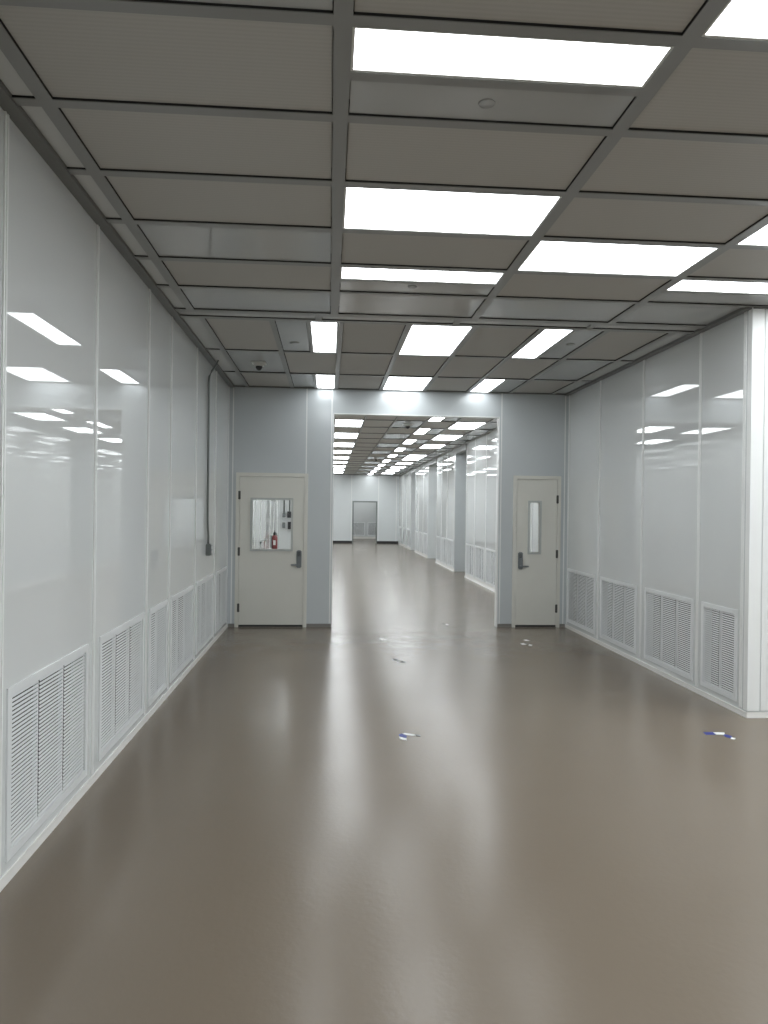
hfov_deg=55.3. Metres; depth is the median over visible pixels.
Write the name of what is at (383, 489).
wall
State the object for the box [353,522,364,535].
air vent
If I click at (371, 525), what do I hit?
air vent
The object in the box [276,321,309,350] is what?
blank panel
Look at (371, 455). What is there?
panel
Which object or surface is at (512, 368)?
panel
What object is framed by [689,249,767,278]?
panel
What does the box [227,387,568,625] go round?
wall
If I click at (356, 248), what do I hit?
panel
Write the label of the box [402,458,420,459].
ceiling light
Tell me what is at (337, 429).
panel
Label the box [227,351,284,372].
blank panel
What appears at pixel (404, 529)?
air vent
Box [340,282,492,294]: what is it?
blank panel
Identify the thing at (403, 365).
panel
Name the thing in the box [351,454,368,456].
panel
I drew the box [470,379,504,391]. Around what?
ceiling light
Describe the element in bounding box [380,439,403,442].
panel
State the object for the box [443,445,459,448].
blank panel
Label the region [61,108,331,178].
panel
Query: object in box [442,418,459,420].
blank panel
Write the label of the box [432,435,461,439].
ceiling light
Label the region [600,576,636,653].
air vent
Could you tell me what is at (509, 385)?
blank panel
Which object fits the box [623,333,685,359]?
blank panel
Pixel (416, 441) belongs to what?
blank panel
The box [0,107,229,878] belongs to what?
wall
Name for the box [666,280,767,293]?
ceiling light
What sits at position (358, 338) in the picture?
panel
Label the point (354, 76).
trim
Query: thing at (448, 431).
panel
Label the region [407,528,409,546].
air vent
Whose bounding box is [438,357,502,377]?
panel
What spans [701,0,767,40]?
ceiling light
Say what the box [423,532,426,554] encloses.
air vent
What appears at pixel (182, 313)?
blank panel
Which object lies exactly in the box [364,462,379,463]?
blank panel
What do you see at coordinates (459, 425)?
ceiling light
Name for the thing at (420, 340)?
ceiling light
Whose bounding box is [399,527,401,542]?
air vent
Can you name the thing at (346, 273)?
ceiling light
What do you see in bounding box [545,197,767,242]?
panel
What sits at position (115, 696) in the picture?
air vent
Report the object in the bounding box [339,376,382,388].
panel
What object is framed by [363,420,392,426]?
panel
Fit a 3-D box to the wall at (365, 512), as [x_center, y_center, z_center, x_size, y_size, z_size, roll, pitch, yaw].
[-1.160,-0.183,40.111,4.940,3.517,6.070,1,0,-4]
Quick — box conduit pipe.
[207,360,218,543]
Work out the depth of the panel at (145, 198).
4.20 m
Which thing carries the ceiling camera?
attached to the blank panel at (242, 360)
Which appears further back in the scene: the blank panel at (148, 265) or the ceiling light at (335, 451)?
the ceiling light at (335, 451)
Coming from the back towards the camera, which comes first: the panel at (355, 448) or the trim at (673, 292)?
the panel at (355, 448)
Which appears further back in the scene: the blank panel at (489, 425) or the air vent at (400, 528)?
the air vent at (400, 528)
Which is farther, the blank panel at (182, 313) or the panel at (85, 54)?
the blank panel at (182, 313)
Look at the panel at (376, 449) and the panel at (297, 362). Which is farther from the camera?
the panel at (376, 449)
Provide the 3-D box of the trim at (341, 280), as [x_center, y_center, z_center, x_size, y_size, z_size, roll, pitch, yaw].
[0.266,-1.791,5.628,1.202,0.070,0.058,1,0,-4]
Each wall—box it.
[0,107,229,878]
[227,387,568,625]
[333,475,398,540]
[353,502,375,536]
[398,311,746,707]
[411,472,415,549]
[428,463,436,557]
[454,450,466,571]
[739,310,767,711]
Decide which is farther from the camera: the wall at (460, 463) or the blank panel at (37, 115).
the wall at (460, 463)
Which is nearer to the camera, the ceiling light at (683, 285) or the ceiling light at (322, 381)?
the ceiling light at (683, 285)
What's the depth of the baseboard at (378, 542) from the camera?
37.01 m
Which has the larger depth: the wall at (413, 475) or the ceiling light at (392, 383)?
the wall at (413, 475)
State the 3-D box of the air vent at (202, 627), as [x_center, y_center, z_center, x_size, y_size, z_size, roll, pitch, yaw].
[-2.155,1.172,8.638,0.104,0.790,1.160,1,0,-4]
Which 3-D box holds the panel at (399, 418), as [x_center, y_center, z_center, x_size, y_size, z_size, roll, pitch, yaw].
[0.578,-1.808,13.750,0.562,0.038,1.202,1,0,-4]
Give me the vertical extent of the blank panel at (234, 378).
0.034 m
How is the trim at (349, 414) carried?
attached to the wall at (272, 430)
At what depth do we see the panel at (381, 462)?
27.50 m
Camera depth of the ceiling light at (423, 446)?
20.09 m
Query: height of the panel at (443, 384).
0.038 m
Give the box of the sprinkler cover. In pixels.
[478,99,494,108]
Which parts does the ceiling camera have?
mounting plate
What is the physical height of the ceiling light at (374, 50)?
0.047 m
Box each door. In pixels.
[234,472,307,626]
[511,476,560,626]
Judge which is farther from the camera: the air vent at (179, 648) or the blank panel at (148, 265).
the air vent at (179, 648)
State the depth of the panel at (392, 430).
16.21 m
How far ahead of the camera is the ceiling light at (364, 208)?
4.29 m
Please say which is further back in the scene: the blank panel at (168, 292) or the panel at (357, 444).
the panel at (357, 444)
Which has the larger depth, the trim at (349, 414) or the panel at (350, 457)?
the panel at (350, 457)
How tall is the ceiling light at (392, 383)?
0.047 m
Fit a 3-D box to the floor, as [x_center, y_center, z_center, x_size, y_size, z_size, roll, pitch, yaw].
[2.307,1.735,19.084,10.994,0.100,50.300,1,0,-4]
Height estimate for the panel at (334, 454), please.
0.038 m
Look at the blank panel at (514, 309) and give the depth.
6.38 m
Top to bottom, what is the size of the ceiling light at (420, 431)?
0.047 m
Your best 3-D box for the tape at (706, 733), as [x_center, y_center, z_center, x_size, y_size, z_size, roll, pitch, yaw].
[2.594,1.729,5.667,0.185,0.002,0.190,1,0,-4]
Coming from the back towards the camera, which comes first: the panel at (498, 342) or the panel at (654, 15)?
the panel at (498, 342)
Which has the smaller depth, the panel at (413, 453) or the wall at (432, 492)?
the panel at (413, 453)
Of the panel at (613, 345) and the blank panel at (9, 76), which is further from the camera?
the panel at (613, 345)
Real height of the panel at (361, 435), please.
0.038 m
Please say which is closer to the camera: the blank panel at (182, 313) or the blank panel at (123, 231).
the blank panel at (123, 231)
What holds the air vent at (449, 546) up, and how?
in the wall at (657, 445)
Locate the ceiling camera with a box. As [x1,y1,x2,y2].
[251,361,266,370]
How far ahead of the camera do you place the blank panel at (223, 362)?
8.73 m
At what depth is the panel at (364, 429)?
16.25 m
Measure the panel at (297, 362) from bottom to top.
0.038 m
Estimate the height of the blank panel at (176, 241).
0.034 m
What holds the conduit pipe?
attached to the wall at (104, 395)
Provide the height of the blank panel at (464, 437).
0.034 m
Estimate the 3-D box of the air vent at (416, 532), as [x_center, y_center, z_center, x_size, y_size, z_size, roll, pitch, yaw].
[1.357,1.150,29.530,0.104,0.790,0.960,1,0,-4]
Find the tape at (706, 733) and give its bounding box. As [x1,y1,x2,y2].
[703,732,735,739]
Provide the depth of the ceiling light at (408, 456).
23.90 m
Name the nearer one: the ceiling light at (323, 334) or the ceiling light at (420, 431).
the ceiling light at (323, 334)
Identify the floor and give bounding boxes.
[0,539,767,1023]
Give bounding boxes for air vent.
[4,644,88,862]
[98,612,144,761]
[148,599,167,706]
[170,585,193,682]
[195,574,213,654]
[215,566,226,633]
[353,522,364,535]
[367,522,375,535]
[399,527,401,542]
[403,527,405,544]
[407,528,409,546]
[415,530,417,550]
[418,531,421,552]
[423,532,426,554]
[436,536,440,561]
[441,537,445,563]
[447,538,453,566]
[466,543,473,576]
[474,545,483,581]
[485,548,494,586]
[567,568,595,633]
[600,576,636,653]
[644,587,693,680]
[700,601,737,700]
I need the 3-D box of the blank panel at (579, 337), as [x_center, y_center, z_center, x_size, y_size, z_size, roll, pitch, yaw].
[1.940,-1.769,7.702,0.260,0.034,1.326,1,0,-4]
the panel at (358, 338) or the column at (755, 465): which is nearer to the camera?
the column at (755, 465)
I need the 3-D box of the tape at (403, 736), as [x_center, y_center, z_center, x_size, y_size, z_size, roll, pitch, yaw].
[0.196,1.700,5.550,0.165,0.002,0.175,1,0,-4]
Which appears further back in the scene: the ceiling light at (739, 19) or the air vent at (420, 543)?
the air vent at (420, 543)
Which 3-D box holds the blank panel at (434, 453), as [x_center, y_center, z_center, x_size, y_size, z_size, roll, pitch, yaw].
[1.641,-1.820,22.604,0.351,0.034,1.202,1,0,-4]
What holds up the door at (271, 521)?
in the wall at (272, 430)
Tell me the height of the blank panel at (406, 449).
0.034 m
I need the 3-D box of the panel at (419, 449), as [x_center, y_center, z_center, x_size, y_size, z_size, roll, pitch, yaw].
[1.227,-1.824,21.320,0.572,0.038,1.202,1,0,-4]
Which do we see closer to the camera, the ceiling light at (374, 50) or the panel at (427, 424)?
the ceiling light at (374, 50)
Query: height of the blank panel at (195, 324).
0.034 m
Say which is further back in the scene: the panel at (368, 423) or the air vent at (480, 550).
the air vent at (480, 550)
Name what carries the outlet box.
attached to the wall at (104, 395)
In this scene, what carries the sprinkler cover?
attached to the blank panel at (381, 98)
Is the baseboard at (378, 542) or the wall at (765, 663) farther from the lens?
the baseboard at (378, 542)
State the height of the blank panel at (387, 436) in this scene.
0.034 m
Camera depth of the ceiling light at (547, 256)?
5.05 m
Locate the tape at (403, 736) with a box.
[399,733,419,739]
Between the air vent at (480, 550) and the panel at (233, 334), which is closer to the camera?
the panel at (233, 334)
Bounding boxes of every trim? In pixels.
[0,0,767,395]
[331,413,499,626]
[334,415,496,475]
[340,279,496,286]
[350,71,642,96]
[352,501,376,543]
[663,291,767,296]
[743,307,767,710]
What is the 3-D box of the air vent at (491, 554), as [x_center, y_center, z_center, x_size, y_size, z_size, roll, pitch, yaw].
[2.377,1.206,15.958,0.104,0.790,1.060,1,0,-4]
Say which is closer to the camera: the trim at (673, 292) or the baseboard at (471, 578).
the trim at (673, 292)
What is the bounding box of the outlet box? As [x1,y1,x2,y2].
[206,544,211,555]
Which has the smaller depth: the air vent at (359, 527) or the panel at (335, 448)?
the panel at (335, 448)
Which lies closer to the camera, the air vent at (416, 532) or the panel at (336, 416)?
the panel at (336, 416)
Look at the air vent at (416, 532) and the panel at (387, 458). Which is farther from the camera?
the air vent at (416, 532)
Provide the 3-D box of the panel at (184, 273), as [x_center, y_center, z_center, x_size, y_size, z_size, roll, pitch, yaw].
[-1.000,-1.802,5.528,1.194,0.038,0.592,1,0,-4]
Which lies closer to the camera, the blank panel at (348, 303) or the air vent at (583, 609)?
the blank panel at (348, 303)
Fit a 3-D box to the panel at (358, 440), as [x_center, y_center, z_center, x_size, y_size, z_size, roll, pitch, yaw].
[-0.401,-1.836,18.690,0.552,0.038,1.202,1,0,-4]
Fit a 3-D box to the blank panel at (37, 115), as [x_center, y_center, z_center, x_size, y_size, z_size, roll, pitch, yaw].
[-1.569,-1.800,3.500,0.092,0.034,0.592,1,0,-4]
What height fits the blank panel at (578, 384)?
0.034 m
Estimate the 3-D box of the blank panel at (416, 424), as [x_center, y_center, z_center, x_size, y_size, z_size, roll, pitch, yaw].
[0.484,-1.810,14.996,0.562,0.034,1.202,1,0,-4]
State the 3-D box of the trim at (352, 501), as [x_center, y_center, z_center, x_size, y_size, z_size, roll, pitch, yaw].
[-0.976,0.518,37.023,1.260,2.140,0.160,1,0,-4]
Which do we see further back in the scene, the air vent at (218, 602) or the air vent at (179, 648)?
the air vent at (218, 602)
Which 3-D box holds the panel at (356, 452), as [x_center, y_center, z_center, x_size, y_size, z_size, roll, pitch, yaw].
[-0.682,-1.851,22.430,0.552,0.038,1.202,1,0,-4]
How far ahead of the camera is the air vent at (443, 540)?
22.70 m
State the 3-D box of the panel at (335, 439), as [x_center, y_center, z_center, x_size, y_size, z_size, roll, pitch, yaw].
[-0.999,-1.843,18.645,0.552,0.038,1.202,1,0,-4]
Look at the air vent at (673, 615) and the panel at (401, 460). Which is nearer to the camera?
the air vent at (673, 615)
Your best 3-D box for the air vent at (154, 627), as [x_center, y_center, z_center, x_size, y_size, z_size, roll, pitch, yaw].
[-1.977,1.181,6.269,0.104,0.790,0.650,1,0,-4]
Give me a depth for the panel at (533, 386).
10.29 m
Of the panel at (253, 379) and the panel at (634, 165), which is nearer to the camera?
the panel at (634, 165)
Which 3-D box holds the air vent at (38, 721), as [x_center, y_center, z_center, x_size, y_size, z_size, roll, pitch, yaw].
[-1.796,1.191,3.866,0.104,0.790,1.110,1,0,-4]
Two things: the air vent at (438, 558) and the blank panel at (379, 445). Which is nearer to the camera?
the blank panel at (379, 445)
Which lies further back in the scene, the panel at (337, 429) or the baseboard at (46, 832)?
the panel at (337, 429)
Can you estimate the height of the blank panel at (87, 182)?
0.034 m
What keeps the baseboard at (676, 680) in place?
attached to the wall at (765, 663)
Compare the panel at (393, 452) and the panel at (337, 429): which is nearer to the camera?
the panel at (337, 429)
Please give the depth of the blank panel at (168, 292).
6.13 m
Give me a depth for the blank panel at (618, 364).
9.05 m
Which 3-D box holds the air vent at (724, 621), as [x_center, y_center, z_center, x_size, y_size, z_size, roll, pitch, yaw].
[3.077,1.244,6.649,0.104,0.790,0.610,1,0,-4]
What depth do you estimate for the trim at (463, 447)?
19.42 m
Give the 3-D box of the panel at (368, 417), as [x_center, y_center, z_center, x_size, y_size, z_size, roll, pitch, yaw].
[-0.026,-1.816,13.704,0.552,0.038,1.202,1,0,-4]
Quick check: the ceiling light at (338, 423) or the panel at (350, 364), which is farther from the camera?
the ceiling light at (338, 423)
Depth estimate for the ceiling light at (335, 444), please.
19.84 m
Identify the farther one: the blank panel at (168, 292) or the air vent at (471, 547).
the air vent at (471, 547)
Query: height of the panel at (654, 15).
0.038 m
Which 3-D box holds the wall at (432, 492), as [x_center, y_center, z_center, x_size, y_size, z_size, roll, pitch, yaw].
[2.218,-0.067,26.237,1.280,3.457,0.006,1,0,-4]
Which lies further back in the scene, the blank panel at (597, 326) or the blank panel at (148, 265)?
the blank panel at (597, 326)
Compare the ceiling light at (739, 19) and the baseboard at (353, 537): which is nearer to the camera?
the ceiling light at (739, 19)
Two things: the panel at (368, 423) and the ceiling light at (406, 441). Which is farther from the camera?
the ceiling light at (406, 441)
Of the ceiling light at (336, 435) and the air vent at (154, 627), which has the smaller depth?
the air vent at (154, 627)
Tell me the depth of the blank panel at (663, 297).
5.99 m
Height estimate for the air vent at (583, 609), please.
0.790 m
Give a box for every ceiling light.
[310,322,337,352]
[315,375,334,388]
[334,433,358,437]
[334,443,354,446]
[334,450,351,453]
[334,456,349,458]
[335,420,363,426]
[340,267,504,283]
[343,187,561,236]
[350,27,673,87]
[383,377,431,390]
[398,325,472,355]
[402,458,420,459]
[403,440,415,443]
[405,455,426,457]
[414,429,429,433]
[420,445,444,448]
[429,417,443,421]
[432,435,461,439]
[448,422,484,428]
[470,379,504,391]
[511,329,573,357]
[517,241,718,276]
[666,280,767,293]
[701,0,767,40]
[736,224,767,245]
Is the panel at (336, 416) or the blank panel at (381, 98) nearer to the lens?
the blank panel at (381, 98)
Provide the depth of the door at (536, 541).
10.87 m
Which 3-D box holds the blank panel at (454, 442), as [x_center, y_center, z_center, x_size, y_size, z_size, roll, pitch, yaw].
[1.922,-1.804,18.865,0.351,0.034,1.202,1,0,-4]
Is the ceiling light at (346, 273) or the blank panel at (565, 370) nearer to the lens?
the ceiling light at (346, 273)
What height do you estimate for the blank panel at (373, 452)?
0.034 m
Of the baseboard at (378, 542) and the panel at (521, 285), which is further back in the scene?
the baseboard at (378, 542)
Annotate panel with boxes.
[0,5,332,111]
[0,50,32,95]
[21,106,84,167]
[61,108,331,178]
[74,175,119,217]
[106,176,330,226]
[111,223,146,254]
[139,225,330,261]
[139,260,167,283]
[160,288,184,307]
[163,261,330,289]
[175,0,332,10]
[179,312,314,318]
[182,289,330,312]
[183,318,218,348]
[206,319,277,349]
[208,350,233,370]
[225,373,244,385]
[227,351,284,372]
[241,373,289,386]
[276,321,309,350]
[285,353,335,373]
[291,374,313,386]
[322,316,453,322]
[334,427,360,432]
[334,438,355,442]
[334,447,352,449]
[334,454,349,455]
[335,415,364,418]
[339,294,483,316]
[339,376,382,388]
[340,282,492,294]
[340,354,391,374]
[341,233,527,268]
[342,323,404,353]
[346,123,604,189]
[349,81,633,126]
[350,457,366,458]
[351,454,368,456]
[352,451,370,453]
[354,0,705,31]
[354,447,372,450]
[355,443,375,446]
[357,439,379,442]
[359,433,383,437]
[361,427,387,432]
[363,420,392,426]
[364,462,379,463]
[367,416,395,419]
[369,454,386,456]
[372,451,391,453]
[374,448,394,450]
[377,444,399,446]
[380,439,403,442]
[380,462,395,463]
[383,434,409,438]
[386,457,401,459]
[388,428,415,433]
[389,356,447,375]
[391,452,410,453]
[392,421,423,427]
[398,417,428,420]
[399,444,421,447]
[399,460,416,461]
[403,448,416,450]
[408,435,434,438]
[411,452,431,454]
[413,440,427,443]
[416,448,436,451]
[421,422,453,427]
[425,429,443,433]
[425,455,438,457]
[426,440,451,443]
[427,378,478,390]
[430,452,444,454]
[436,449,450,451]
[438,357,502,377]
[441,429,471,434]
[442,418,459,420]
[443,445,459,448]
[451,441,467,444]
[456,327,536,356]
[458,436,477,439]
[460,418,491,421]
[461,321,588,326]
[467,430,489,434]
[478,423,496,428]
[481,299,632,321]
[487,359,557,378]
[493,380,525,391]
[497,274,668,300]
[515,381,571,392]
[536,361,610,379]
[540,330,601,357]
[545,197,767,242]
[558,382,587,393]
[567,331,665,359]
[581,137,767,198]
[584,362,628,380]
[594,325,696,330]
[618,305,739,324]
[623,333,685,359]
[630,48,767,134]
[650,293,767,304]
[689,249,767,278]
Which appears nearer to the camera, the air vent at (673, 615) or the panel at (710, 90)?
the panel at (710, 90)
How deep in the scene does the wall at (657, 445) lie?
8.01 m
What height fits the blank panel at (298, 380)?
0.034 m
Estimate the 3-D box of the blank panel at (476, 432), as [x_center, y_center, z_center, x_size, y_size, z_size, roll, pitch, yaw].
[2.110,-1.794,16.372,0.351,0.034,1.202,1,0,-4]
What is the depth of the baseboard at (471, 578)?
18.92 m
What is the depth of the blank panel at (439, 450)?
21.43 m
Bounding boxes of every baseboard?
[0,624,227,891]
[228,624,767,717]
[333,541,397,543]
[353,537,374,538]
[398,542,494,591]

